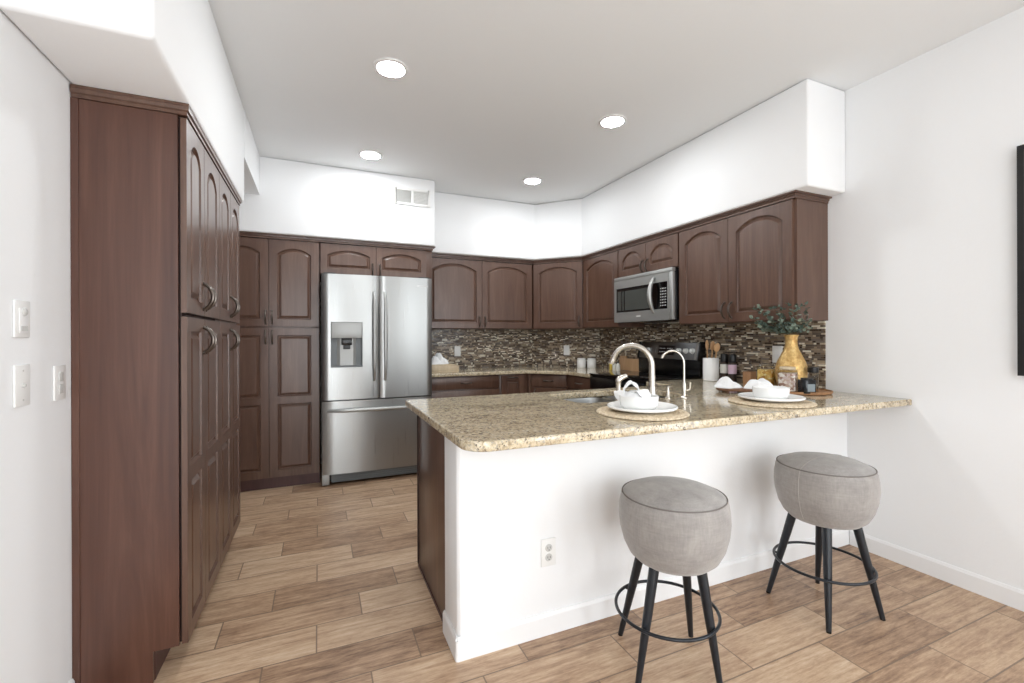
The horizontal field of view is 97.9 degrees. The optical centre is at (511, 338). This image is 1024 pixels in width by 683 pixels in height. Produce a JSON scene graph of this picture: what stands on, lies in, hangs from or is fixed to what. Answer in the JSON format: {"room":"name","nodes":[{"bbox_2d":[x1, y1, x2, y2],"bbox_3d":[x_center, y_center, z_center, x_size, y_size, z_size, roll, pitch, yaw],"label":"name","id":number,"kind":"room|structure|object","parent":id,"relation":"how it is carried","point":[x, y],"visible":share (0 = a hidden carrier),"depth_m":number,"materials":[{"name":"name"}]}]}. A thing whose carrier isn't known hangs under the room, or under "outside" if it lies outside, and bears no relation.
{"room":"kitchen","nodes":[
{"label":"kitchen","id":0,"kind":"room"},
{"bbox_2d":[0,9,71,682],"bbox_3d":[-1.157,-0.120,0.561,0.120,2.743,7.990,0,0,-23],"label":"wall","id":1,"kind":"structure","parent":0,"point":[36,474],"depth_m":1.33,"materials":[{"name":"white paint"}]},
{"bbox_2d":[13,364,29,407],"bbox_3d":[-1.391,0.134,1.270,0.012,0.118,0.072,0,0,-23],"label":"jack plate","id":2,"kind":"object","parent":1,"relation":"attached to","point":[21,373],"visible":1,"depth_m":1.26,"materials":[{"name":"white plastic"}]},
{"bbox_2d":[13,300,29,337],"bbox_3d":[-1.391,-0.055,1.270,0.014,0.105,0.072,0,0,-23],"label":"wall control","id":3,"kind":"object","parent":1,"relation":"attached to","point":[21,309],"visible":1,"depth_m":1.26,"materials":[{"name":"white plastic"}]},
{"bbox_2d":[53,365,65,400],"bbox_3d":[-1.472,0.144,1.453,0.009,0.112,0.070,0,0,-23],"label":"light switch","id":4,"kind":"object","parent":1,"relation":"attached to","point":[59,372],"visible":1,"depth_m":1.44,"materials":[{"name":"white plastic"}]},
{"bbox_2d":[0,0,243,202],"bbox_3d":[-1.543,-1.179,2.022,0.341,0.621,1.735,0,0,-23],"label":"soffit","id":5,"kind":"structure","parent":1,"relation":"attached to","point":[172,50],"depth_m":1.46,"materials":[{"name":"white paint"}]},
{"bbox_2d":[243,108,259,194],"bbox_3d":[-2.051,-1.329,3.195,0.341,0.317,0.818,0,0,-23],"label":"trim","id":6,"kind":"structure","parent":1,"relation":"attached to","point":[251,154],"depth_m":3.25,"materials":[{"name":"white paint"}]},
{"bbox_2d":[394,186,429,207],"bbox_3d":[-0.920,-1.306,4.125,0.330,0.159,0.010,0,0,-23],"label":"air vent","id":7,"kind":"object","parent":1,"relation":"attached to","point":[402,195],"visible":1,"depth_m":4.12,"materials":[{"name":"white plastic"}]},
{"bbox_2d":[319,243,431,281],"bbox_3d":[-1.330,-0.693,4.327,0.985,0.280,0.682,0,0,-23],"label":"upper cabinet","id":8,"kind":"object","parent":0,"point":[335,258],"visible":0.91,"depth_m":4.04,"materials":[{"name":"brown wood"}]},
{"bbox_2d":[239,231,434,250],"bbox_3d":[-1.612,-0.851,4.029,1.791,0.036,0.326,0,0,-23],"label":"crown molding","id":9,"kind":"structure","parent":8,"relation":"attached to","point":[241,233],"depth_m":3.89,"materials":[{"name":"brown wood"}]},
{"bbox_2d":[319,251,520,463],"bbox_3d":[-0.962,-0.121,4.934,3.715,2.743,0.120,0,0,-23],"label":"wall","id":10,"kind":"structure","parent":0,"point":[319,251],"depth_m":4.46,"materials":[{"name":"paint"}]},
{"bbox_2d":[239,157,434,250],"bbox_3d":[-1.686,-1.179,4.178,1.792,0.620,0.694,0,0,-23],"label":"soffit","id":11,"kind":"structure","parent":10,"relation":"attached to","point":[295,198],"depth_m":3.87,"materials":[{"name":"white paint"}]},
{"bbox_2d":[455,346,460,355],"bbox_3d":[-0.610,0.142,5.006,0.070,0.115,0.010,0,0,-23],"label":"light switch","id":12,"kind":"object","parent":10,"relation":"attached to","point":[457,348],"visible":1,"depth_m":5.01,"materials":[{"name":"white plastic"}]},
{"bbox_2d":[431,258,531,329],"bbox_3d":[-0.381,-0.470,4.922,1.222,0.732,0.361,0,0,-23],"label":"upper cabinet","id":13,"kind":"object","parent":10,"relation":"attached to","point":[465,294],"visible":0.95,"depth_m":4.79,"materials":[{"name":"brown wood"}]},
{"bbox_2d":[432,329,531,367],"bbox_3d":[-0.389,0.112,5.113,1.372,0.448,0.008,0,0,-23],"label":"backsplash","id":14,"kind":"structure","parent":10,"relation":"attached to","point":[480,348],"depth_m":5.14,"materials":[{"name":"tile"}]},
{"bbox_2d":[154,464,1023,682],"bbox_3d":[0.607,1.295,1.324,3.955,0.100,7.990,0,0,-23],"label":"floor","id":15,"kind":"structure","parent":0,"point":[314,582],"depth_m":1.94,"materials":[{"name":"brown wood"}]},
{"bbox_2d":[70,97,219,682],"bbox_3d":[-1.458,0.213,1.877,0.370,2.078,0.608,0,0,-23],"label":"pantry cabinet","id":16,"kind":"object","parent":15,"relation":"on","point":[145,290],"visible":1,"depth_m":1.60,"materials":[{"name":"brown wood"}]},
{"bbox_2d":[70,84,241,205],"bbox_3d":[-1.595,-0.847,2.150,0.336,0.040,1.233,0,0,-23],"label":"crown molding","id":17,"kind":"structure","parent":16,"relation":"attached to","point":[183,110],"depth_m":1.62,"materials":[{"name":"brown wood"}]},
{"bbox_2d":[215,173,240,566],"bbox_3d":[-1.700,0.214,2.439,0.368,2.078,0.616,0,0,-23],"label":"pantry cabinet","id":18,"kind":"object","parent":15,"relation":"on","point":[229,243],"visible":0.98,"depth_m":2.45,"materials":[{"name":"brown wood"}]},
{"bbox_2d":[236,237,319,491],"bbox_3d":[-2.137,0.212,3.976,0.778,2.084,0.682,0,0,-23],"label":"pantry cabinet","id":19,"kind":"object","parent":15,"relation":"on","point":[279,324],"visible":0.88,"depth_m":3.74,"materials":[{"name":"brown wood"}]},
{"bbox_2d":[321,272,431,485],"bbox_3d":[-1.290,0.345,4.212,0.937,1.812,0.759,0,0,-23],"label":"refrigerator","id":20,"kind":"object","parent":15,"relation":"on","point":[376,331],"visible":0.95,"depth_m":3.89,"materials":[{"name":"grey metal"}]},
{"bbox_2d":[431,375,498,397],"bbox_3d":[-0.561,0.811,4.680,0.717,0.876,0.643,0,0,-23],"label":"base cabinet","id":21,"kind":"object","parent":15,"relation":"on","point":[455,386],"visible":0.28,"depth_m":4.42,"materials":[{"name":"brown wood"}]},
{"bbox_2d":[499,374,527,394],"bbox_3d":[-0.083,0.809,4.887,0.320,0.876,0.643,0,0,-23],"label":"base cabinet","id":22,"kind":"object","parent":15,"relation":"on","point":[508,383],"visible":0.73,"depth_m":4.63,"materials":[{"name":"brown wood"}]},
{"bbox_2d":[417,396,663,621],"bbox_3d":[0.709,0.806,2.682,2.440,0.876,0.636,0,0,-23],"label":"base cabinet","id":23,"kind":"object","parent":15,"relation":"on","point":[430,442],"visible":0.07,"depth_m":2.16,"materials":[{"name":"brown wood"}]},
{"bbox_2d":[405,379,911,451],"bbox_3d":[0.735,0.350,2.541,2.504,0.034,1.376,0,0,-23],"label":"countertop","id":24,"kind":"structure","parent":23,"relation":"on","point":[484,423],"depth_m":1.99,"materials":[{"name":"beige stone"}]},
{"bbox_2d":[564,396,664,402],"bbox_3d":[0.622,0.463,2.620,0.770,0.189,0.422,0,0,-23],"label":"sink","id":25,"kind":"object","parent":24,"relation":"in","point":[605,398],"visible":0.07,"depth_m":2.76,"materials":[{"name":"silver metal"}]},
{"bbox_2d":[564,397,614,402],"bbox_3d":[0.445,0.463,2.543,0.384,0.189,0.422,0,0,-23],"label":"basin","id":26,"kind":"object","parent":25,"relation":"in","point":[590,399],"depth_m":2.75,"materials":[{"name":"silver metal"}]},
{"bbox_2d":[602,396,664,399],"bbox_3d":[0.798,0.462,2.696,0.386,0.189,0.422,0,0,-23],"label":"basin","id":27,"kind":"object","parent":25,"relation":"in","point":[605,397],"depth_m":2.83,"materials":[{"name":"silver metal"}]},
{"bbox_2d":[615,374,627,400],"bbox_3d":[0.570,0.260,2.339,0.072,0.146,0.044,0,0,-23],"label":"sprayer","id":28,"kind":"object","parent":24,"relation":"on","point":[620,378],"visible":0.69,"depth_m":2.32,"materials":[{"name":"silver metal"}]},
{"bbox_2d":[609,343,657,394],"bbox_3d":[0.671,0.178,2.449,0.270,0.308,0.124,0,0,8],"label":"kitchen faucet","id":29,"kind":"object","parent":24,"relation":"on","point":[652,385],"visible":0.84,"depth_m":2.41,"materials":[{"name":"silver metal"}]},
{"bbox_2d":[596,406,689,420],"bbox_3d":[0.578,0.327,1.985,0.398,0.011,0.398,0,0,-23],"label":"placemat","id":30,"kind":"object","parent":24,"relation":"on","point":[679,414],"visible":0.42,"depth_m":1.87,"materials":[{"name":"beige wicker"}]},
{"bbox_2d":[607,401,677,412],"bbox_3d":[0.577,0.308,1.985,0.302,0.024,0.302,0,0,-23],"label":"dinner plate","id":31,"kind":"object","parent":30,"relation":"on","point":[663,407],"visible":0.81,"depth_m":1.94,"materials":[{"name":"white ceramic"}]},
{"bbox_2d":[619,394,658,409],"bbox_3d":[0.564,0.282,1.985,0.170,0.060,0.170,0,0,-23],"label":"bowl","id":32,"kind":"object","parent":31,"relation":"on","point":[634,403],"visible":0.84,"depth_m":1.92,"materials":[{"name":"white ceramic"}]},
{"bbox_2d":[614,380,650,400],"bbox_3d":[0.543,0.244,1.999,0.119,0.107,0.152,0,0,-28],"label":"napkin","id":33,"kind":"object","parent":32,"relation":"in","point":[644,393],"visible":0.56,"depth_m":1.97,"materials":[{"name":"white fabric"}]},
{"bbox_2d":[665,385,673,398],"bbox_3d":[0.883,0.296,2.484,0.078,0.070,0.034,0,0,-34],"label":"soap dispenser","id":34,"kind":"object","parent":24,"relation":"on","point":[669,386],"visible":1,"depth_m":2.46,"materials":[{"name":"silver metal"}]},
{"bbox_2d":[661,350,690,397],"bbox_3d":[0.927,0.198,2.520,0.161,0.268,0.042,0,0,21],"label":"filter faucet","id":35,"kind":"object","parent":24,"relation":"on","point":[684,389],"visible":1,"depth_m":2.50,"materials":[{"name":"silver metal"}]},
{"bbox_2d":[703,358,718,380],"bbox_3d":[1.554,0.241,3.487,0.116,0.177,0.116,0,0,-23],"label":"utensil crock","id":36,"kind":"object","parent":24,"relation":"on","point":[710,365],"visible":0.94,"depth_m":3.44,"materials":[{"name":"white ceramic"}]},
{"bbox_2d":[705,340,708,357],"bbox_3d":[1.538,0.165,3.504,0.024,0.309,0.033,0,0,-11],"label":"wooden spatula","id":37,"kind":"object","parent":36,"relation":"in","point":[706,343],"visible":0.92,"depth_m":3.51,"materials":[{"name":"brown wood"}]},
{"bbox_2d":[710,341,714,357],"bbox_3d":[1.566,0.170,3.486,0.036,0.299,0.027,0,0,17],"label":"wooden spoon","id":38,"kind":"object","parent":36,"relation":"in","point":[712,343],"visible":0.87,"depth_m":3.48,"materials":[{"name":"brown wood"}]},
{"bbox_2d":[714,343,719,357],"bbox_3d":[1.576,0.178,3.454,0.034,0.284,0.058,0,0,-40],"label":"wooden spoon","id":39,"kind":"object","parent":36,"relation":"in","point":[716,346],"visible":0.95,"depth_m":3.44,"materials":[{"name":"brown wood"}]},
{"bbox_2d":[720,354,727,377],"bbox_3d":[1.637,0.224,3.442,0.060,0.210,0.060,0,0,-23],"label":"grinder","id":40,"kind":"object","parent":24,"relation":"on","point":[723,357],"visible":0.79,"depth_m":3.42,"materials":[{"name":"brown"}]},
{"bbox_2d":[720,362,727,377],"bbox_3d":[1.637,0.255,3.442,0.058,0.148,0.058,0,0,-23],"label":"jar","id":41,"kind":"object","parent":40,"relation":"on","point":[723,365],"depth_m":3.42,"materials":[{"name":"white"}]},
{"bbox_2d":[728,354,736,381],"bbox_3d":[1.665,0.224,3.372,0.060,0.210,0.060,0,0,-23],"label":"grinder","id":42,"kind":"object","parent":24,"relation":"on","point":[732,366],"visible":0.9,"depth_m":3.35,"materials":[{"name":"brown"}]},
{"bbox_2d":[716,388,751,392],"bbox_3d":[1.394,0.317,2.734,0.260,0.026,0.150,0,0,12],"label":"serving board","id":43,"kind":"object","parent":24,"relation":"on","point":[719,389],"visible":0.52,"depth_m":2.67,"materials":[{"name":"brown wood"}]},
{"bbox_2d":[714,376,742,388],"bbox_3d":[1.329,0.269,2.775,0.151,0.069,0.148,0,0,-20],"label":"kitchen towel","id":44,"kind":"object","parent":43,"relation":"on","point":[726,382],"visible":1,"depth_m":2.73,"materials":[{"name":"white fabric"}]},
{"bbox_2d":[743,378,772,388],"bbox_3d":[1.489,0.271,2.700,0.169,0.063,0.142,0,0,11],"label":"kitchen towel","id":45,"kind":"object","parent":43,"relation":"on","point":[761,381],"visible":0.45,"depth_m":2.68,"materials":[{"name":"white fabric"}]},
{"bbox_2d":[743,371,755,383],"bbox_3d":[1.725,0.284,3.227,0.080,0.090,0.070,0,0,-23],"label":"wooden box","id":46,"kind":"object","parent":24,"relation":"on","point":[747,375],"visible":0.56,"depth_m":3.20,"materials":[{"name":"brown wood"}]},
{"bbox_2d":[756,363,776,385],"bbox_3d":[1.656,0.246,2.900,0.100,0.166,0.100,0,0,-41],"label":"storage jar","id":47,"kind":"object","parent":24,"relation":"on","point":[766,371],"visible":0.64,"depth_m":2.86,"materials":[{"name":"clear glass"}]},
{"bbox_2d":[728,396,816,408],"bbox_3d":[1.329,0.324,2.292,0.398,0.011,0.398,0,0,-23],"label":"placemat","id":48,"kind":"object","parent":24,"relation":"on","point":[738,400],"visible":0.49,"depth_m":2.19,"materials":[{"name":"beige wicker"}]},
{"bbox_2d":[738,392,805,402],"bbox_3d":[1.329,0.305,2.292,0.302,0.024,0.302,0,0,-23],"label":"dinner plate","id":49,"kind":"object","parent":48,"relation":"on","point":[747,395],"visible":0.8,"depth_m":2.22,"materials":[{"name":"white ceramic"}]},
{"bbox_2d":[752,385,789,398],"bbox_3d":[1.329,0.280,2.292,0.170,0.060,0.170,0,0,-23],"label":"bowl","id":50,"kind":"object","parent":49,"relation":"on","point":[759,391],"visible":0.86,"depth_m":2.23,"materials":[{"name":"white ceramic"}]},
{"bbox_2d":[790,388,832,395],"bbox_3d":[1.749,0.319,2.719,0.340,0.019,0.340,0,0,-23],"label":"serving tray","id":51,"kind":"object","parent":24,"relation":"on","point":[821,392],"visible":0.41,"depth_m":2.57,"materials":[{"name":"brown wood"}]},
{"bbox_2d":[777,366,797,391],"bbox_3d":[1.656,0.244,2.681,0.100,0.148,0.100,0,0,40],"label":"storage jar","id":52,"kind":"object","parent":51,"relation":"on","point":[787,376],"visible":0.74,"depth_m":2.64,"materials":[{"name":"clear glass"}]},
{"bbox_2d":[775,335,807,382],"bbox_3d":[1.749,0.147,2.793,0.182,0.341,0.182,0,0,-23],"label":"vase","id":53,"kind":"object","parent":51,"relation":"on","point":[791,355],"visible":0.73,"depth_m":2.75,"materials":[{"name":"gold metal"}]},
{"bbox_2d":[749,301,812,334],"bbox_3d":[1.660,-0.089,2.750,0.253,0.261,0.340,0,0,-23],"label":"bouquet","id":54,"kind":"object","parent":53,"relation":"in","point":[790,328],"visible":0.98,"depth_m":2.71,"materials":[{"name":"green plant"}]},
{"bbox_2d":[798,378,815,393],"bbox_3d":[1.712,0.273,2.590,0.072,0.089,0.073,0,0,-3],"label":"candle","id":55,"kind":"object","parent":51,"relation":"on","point":[806,385],"visible":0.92,"depth_m":2.56,"materials":[{"name":"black glass"}]},
{"bbox_2d":[807,367,818,391],"bbox_3d":[1.810,0.245,2.683,0.058,0.145,0.058,0,0,-35],"label":"jar","id":56,"kind":"object","parent":51,"relation":"on","point":[813,372],"visible":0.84,"depth_m":2.66,"materials":[{"name":"clear glass"}]},
{"bbox_2d":[528,374,568,392],"bbox_3d":[0.480,0.807,4.899,1.246,0.876,0.671,0,0,22],"label":"base cabinet","id":57,"kind":"object","parent":15,"relation":"on","point":[536,382],"visible":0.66,"depth_m":4.63,"materials":[{"name":"brown wood"}]},
{"bbox_2d":[432,366,628,377],"bbox_3d":[0.138,0.352,4.605,1.943,0.034,1.338,0,0,-23],"label":"countertop","id":58,"kind":"structure","parent":57,"relation":"on","point":[582,372],"depth_m":4.61,"materials":[{"name":"beige stone"}]},
{"bbox_2d":[432,363,458,372],"bbox_3d":[-0.715,0.298,4.512,0.296,0.078,0.240,0,0,-23],"label":"wooden crate","id":59,"kind":"object","parent":58,"relation":"on","point":[440,368],"visible":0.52,"depth_m":4.41,"materials":[{"name":"brown wood"}]},
{"bbox_2d":[432,353,448,364],"bbox_3d":[-0.746,0.201,4.504,0.222,0.114,0.173,0,0,-35],"label":"kitchen towel","id":60,"kind":"object","parent":59,"relation":"on","point":[438,358],"visible":0.84,"depth_m":4.46,"materials":[{"name":"white fabric"}]},
{"bbox_2d":[577,358,585,367],"bbox_3d":[0.789,0.277,5.077,0.101,0.109,0.101,0,0,-23],"label":"canister","id":61,"kind":"object","parent":58,"relation":"on","point":[581,362],"visible":1,"depth_m":5.04,"materials":[{"name":"white ceramic"}]},
{"bbox_2d":[587,358,595,367],"bbox_3d":[0.898,0.277,5.034,0.101,0.109,0.101,0,0,-23],"label":"canister","id":62,"kind":"object","parent":58,"relation":"on","point":[591,362],"visible":0.98,"depth_m":4.99,"materials":[{"name":"white ceramic"}]},
{"bbox_2d":[616,362,619,370],"bbox_3d":[1.075,0.282,4.525,0.044,0.097,0.044,0,0,-23],"label":"soap bottle","id":63,"kind":"object","parent":58,"relation":"on","point":[617,364],"visible":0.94,"depth_m":4.51,"materials":[{"name":"white plastic"}]},
{"bbox_2d":[619,356,638,370],"bbox_3d":[1.200,0.256,4.541,0.033,0.148,0.330,0,0,-23],"label":"cutting board","id":64,"kind":"object","parent":58,"relation":"on","point":[628,364],"visible":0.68,"depth_m":4.54,"materials":[{"name":"beige wood"}]},
{"bbox_2d":[567,375,590,390],"bbox_3d":[0.910,0.806,4.456,0.645,0.876,0.452,0,0,-23],"label":"base cabinet","id":65,"kind":"object","parent":15,"relation":"on","point":[574,382],"visible":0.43,"depth_m":4.35,"materials":[{"name":"brown wood"}]},
{"bbox_2d":[589,342,705,388],"bbox_3d":[1.127,0.637,3.882,0.698,1.212,0.761,0,0,-23],"label":"range","id":66,"kind":"object","parent":15,"relation":"on","point":[693,354],"visible":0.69,"depth_m":3.87,"materials":[{"name":"black metal"}]},
{"bbox_2d":[589,371,699,381],"bbox_3d":[1.123,0.325,3.881,0.565,0.012,0.761,0,0,-23],"label":"cooktop","id":67,"kind":"object","parent":66,"relation":"in","point":[635,376],"depth_m":3.82,"materials":[{"name":"black ceramic"}]},
{"bbox_2d":[614,476,731,682],"bbox_3d":[0.613,0.901,1.724,0.427,0.687,0.407,0,0,2],"label":"bar stool","id":68,"kind":"object","parent":15,"relation":"on","point":[678,526],"visible":1,"depth_m":1.59,"materials":[{"name":"grey fabric"}]},
{"bbox_2d":[766,452,885,633],"bbox_3d":[1.450,0.892,2.075,0.415,0.699,0.407,0,0,-16],"label":"bar stool","id":69,"kind":"object","parent":15,"relation":"on","point":[826,491],"visible":1,"depth_m":1.95,"materials":[{"name":"grey fabric"}]},
{"bbox_2d":[208,0,1023,204],"bbox_3d":[0.597,-1.548,1.324,3.955,0.100,7.990,0,0,-23],"label":"ceiling","id":70,"kind":"structure","parent":0,"point":[494,95],"depth_m":2.50,"materials":[{"name":"white paint"}]},
{"bbox_2d":[358,150,382,159],"bbox_3d":[-1.147,-1.487,3.619,0.190,0.009,0.190,0,0,-23],"label":"recessed light","id":71,"kind":"object","parent":70,"relation":"in","point":[367,154],"visible":1,"depth_m":3.60,"materials":[{"name":"white"}]},
{"bbox_2d":[373,57,408,78],"bbox_3d":[-0.669,-1.489,2.464,0.190,0.009,0.190,0,0,-23],"label":"recessed light","id":72,"kind":"object","parent":70,"relation":"in","point":[392,68],"visible":1,"depth_m":2.46,"materials":[{"name":"white plastic"}]},
{"bbox_2d":[522,177,541,183],"bbox_3d":[0.194,-1.492,4.229,0.190,0.009,0.190,0,0,-23],"label":"recessed light","id":73,"kind":"object","parent":70,"relation":"in","point":[530,180],"visible":1,"depth_m":4.21,"materials":[{"name":"white plastic"}]},
{"bbox_2d":[598,114,626,127],"bbox_3d":[0.693,-1.493,3.075,0.190,0.009,0.190,0,0,-23],"label":"recessed light","id":74,"kind":"object","parent":70,"relation":"in","point":[614,120],"visible":1,"depth_m":3.07,"materials":[{"name":"white plastic"}]},
{"bbox_2d":[445,412,847,636],"bbox_3d":[0.873,0.806,2.301,2.446,0.876,0.190,0,0,-23],"label":"wall","id":75,"kind":"structure","parent":0,"point":[500,506],"depth_m":1.94,"materials":[{"name":"white paint"}]},
{"bbox_2d":[541,537,555,566],"bbox_3d":[0.154,0.901,1.880,0.070,0.115,0.010,0,0,-23],"label":"outlet","id":76,"kind":"object","parent":75,"relation":"attached to","point":[548,546],"visible":1,"depth_m":1.88,"materials":[{"name":"white plastic"}]},
{"bbox_2d":[545,544,551,551],"bbox_3d":[0.155,0.881,1.878,0.032,0.032,0.003,0,0,-23],"label":"receptacle","id":77,"kind":"object","parent":76,"relation":"attached to","point":[548,547],"depth_m":1.88,"materials":[{"name":"grey plastic"}]},
{"bbox_2d":[545,553,551,560],"bbox_3d":[0.155,0.921,1.878,0.032,0.032,0.003,0,0,-23],"label":"receptacle","id":78,"kind":"object","parent":76,"relation":"attached to","point":[548,556],"depth_m":1.88,"materials":[{"name":"grey plastic"}]},
{"bbox_2d":[443,530,849,661],"bbox_3d":[0.872,1.198,2.294,2.457,0.092,0.200,0,0,-23],"label":"baseboard","id":79,"kind":"structure","parent":75,"relation":"attached to","point":[472,645],"depth_m":1.95,"materials":[{"name":"white"}]},
{"bbox_2d":[608,7,1023,590],"bbox_3d":[2.362,-0.133,2.086,0.120,2.743,7.990,0,0,-23],"label":"wall","id":80,"kind":"structure","parent":0,"point":[922,231],"depth_m":2.30,"materials":[{"name":"white paint"}]},
{"bbox_2d":[523,261,594,329],"bbox_3d":[0.550,-0.473,5.060,1.000,0.732,0.365,0,0,23],"label":"upper cabinet","id":81,"kind":"object","parent":80,"relation":"attached to","point":[557,288],"visible":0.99,"depth_m":4.93,"materials":[{"name":"brown wood"}]},
{"bbox_2d":[583,251,644,328],"bbox_3d":[1.034,-0.475,4.597,0.315,0.732,0.612,0,0,-23],"label":"upper cabinet","id":82,"kind":"object","parent":80,"relation":"attached to","point":[600,272],"visible":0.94,"depth_m":4.52,"materials":[{"name":"brown wood"}]},
{"bbox_2d":[432,79,844,264],"bbox_3d":[0.512,-1.187,3.778,1.921,0.620,3.175,0,0,-23],"label":"soffit","id":83,"kind":"structure","parent":80,"relation":"attached to","point":[794,139],"depth_m":3.43,"materials":[{"name":"white paint"}]},
{"bbox_2d":[618,233,678,277],"bbox_3d":[1.290,-0.706,3.950,0.358,0.272,0.777,0,0,-23],"label":"upper cabinet","id":84,"kind":"object","parent":80,"relation":"attached to","point":[661,253],"visible":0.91,"depth_m":3.85,"materials":[{"name":"brown wood"}]},
{"bbox_2d":[614,267,678,322],"bbox_3d":[1.248,-0.355,3.930,0.433,0.420,0.756,0,0,-23],"label":"microwave","id":85,"kind":"object","parent":84,"relation":"attached to","point":[652,296],"visible":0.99,"depth_m":3.79,"materials":[{"name":"silver metal"}]},
{"bbox_2d":[600,321,825,388],"bbox_3d":[1.488,0.093,3.943,0.008,0.473,2.459,0,0,-23],"label":"backsplash","id":86,"kind":"structure","parent":80,"relation":"attached to","point":[751,346],"depth_m":3.46,"materials":[{"name":"tile"}]},
{"bbox_2d":[679,198,827,324],"bbox_3d":[1.632,-0.477,3.161,0.358,0.732,0.941,0,0,-23],"label":"upper cabinet","id":87,"kind":"object","parent":80,"relation":"attached to","point":[773,255],"visible":0.98,"depth_m":2.90,"materials":[{"name":"brown wood"}]},
{"bbox_2d":[432,190,831,263],"bbox_3d":[0.830,-0.859,4.037,3.373,0.036,1.212,0,0,37],"label":"crown molding","id":88,"kind":"structure","parent":87,"relation":"attached to","point":[794,194],"depth_m":3.53,"materials":[{"name":"brown wood"}]},
{"bbox_2d":[772,346,782,362],"bbox_3d":[1.843,0.111,3.100,0.010,0.118,0.075,0,0,-23],"label":"outlet","id":89,"kind":"object","parent":80,"relation":"attached to","point":[776,350],"visible":0.73,"depth_m":3.10,"materials":[{"name":"white plastic"}]},
{"bbox_2d":[850,530,1023,611],"bbox_3d":[2.415,1.193,1.811,0.010,0.092,1.907,0,0,-23],"label":"baseboard","id":90,"kind":"structure","parent":80,"relation":"attached to","point":[1013,597],"depth_m":2.27,"materials":[{"name":"white"}]},
{"bbox_2d":[1017,144,1023,375],"bbox_3d":[2.467,-0.352,1.651,0.030,1.040,0.822,0,0,-23],"label":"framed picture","id":91,"kind":"object","parent":80,"relation":"attached to","point":[1020,149],"visible":1,"depth_m":2.01,"materials":[{"name":"black"}]},
{"bbox_3d":[0.621,-0.126,5.233,0.572,2.742,0.591,0,0,-23],"label":"wall","id":92,"kind":"structure","parent":0,"visible":0},
{"bbox_2d":[532,329,599,367],"bbox_3d":[0.620,0.109,5.229,0.822,0.448,0.008,0,0,23],"label":"backsplash","id":93,"kind":"structure","parent":92,"relation":"attached to","point":[547,344],"depth_m":5.23,"materials":[{"name":"tile"}]},
{"bbox_2d":[564,345,569,354],"bbox_3d":[0.637,0.138,5.212,0.070,0.115,0.010,0,0,22],"label":"outlet","id":94,"kind":"object","parent":92,"relation":"attached to","point":[566,347],"visible":1,"depth_m":5.21,"materials":[{"name":"white plastic"}]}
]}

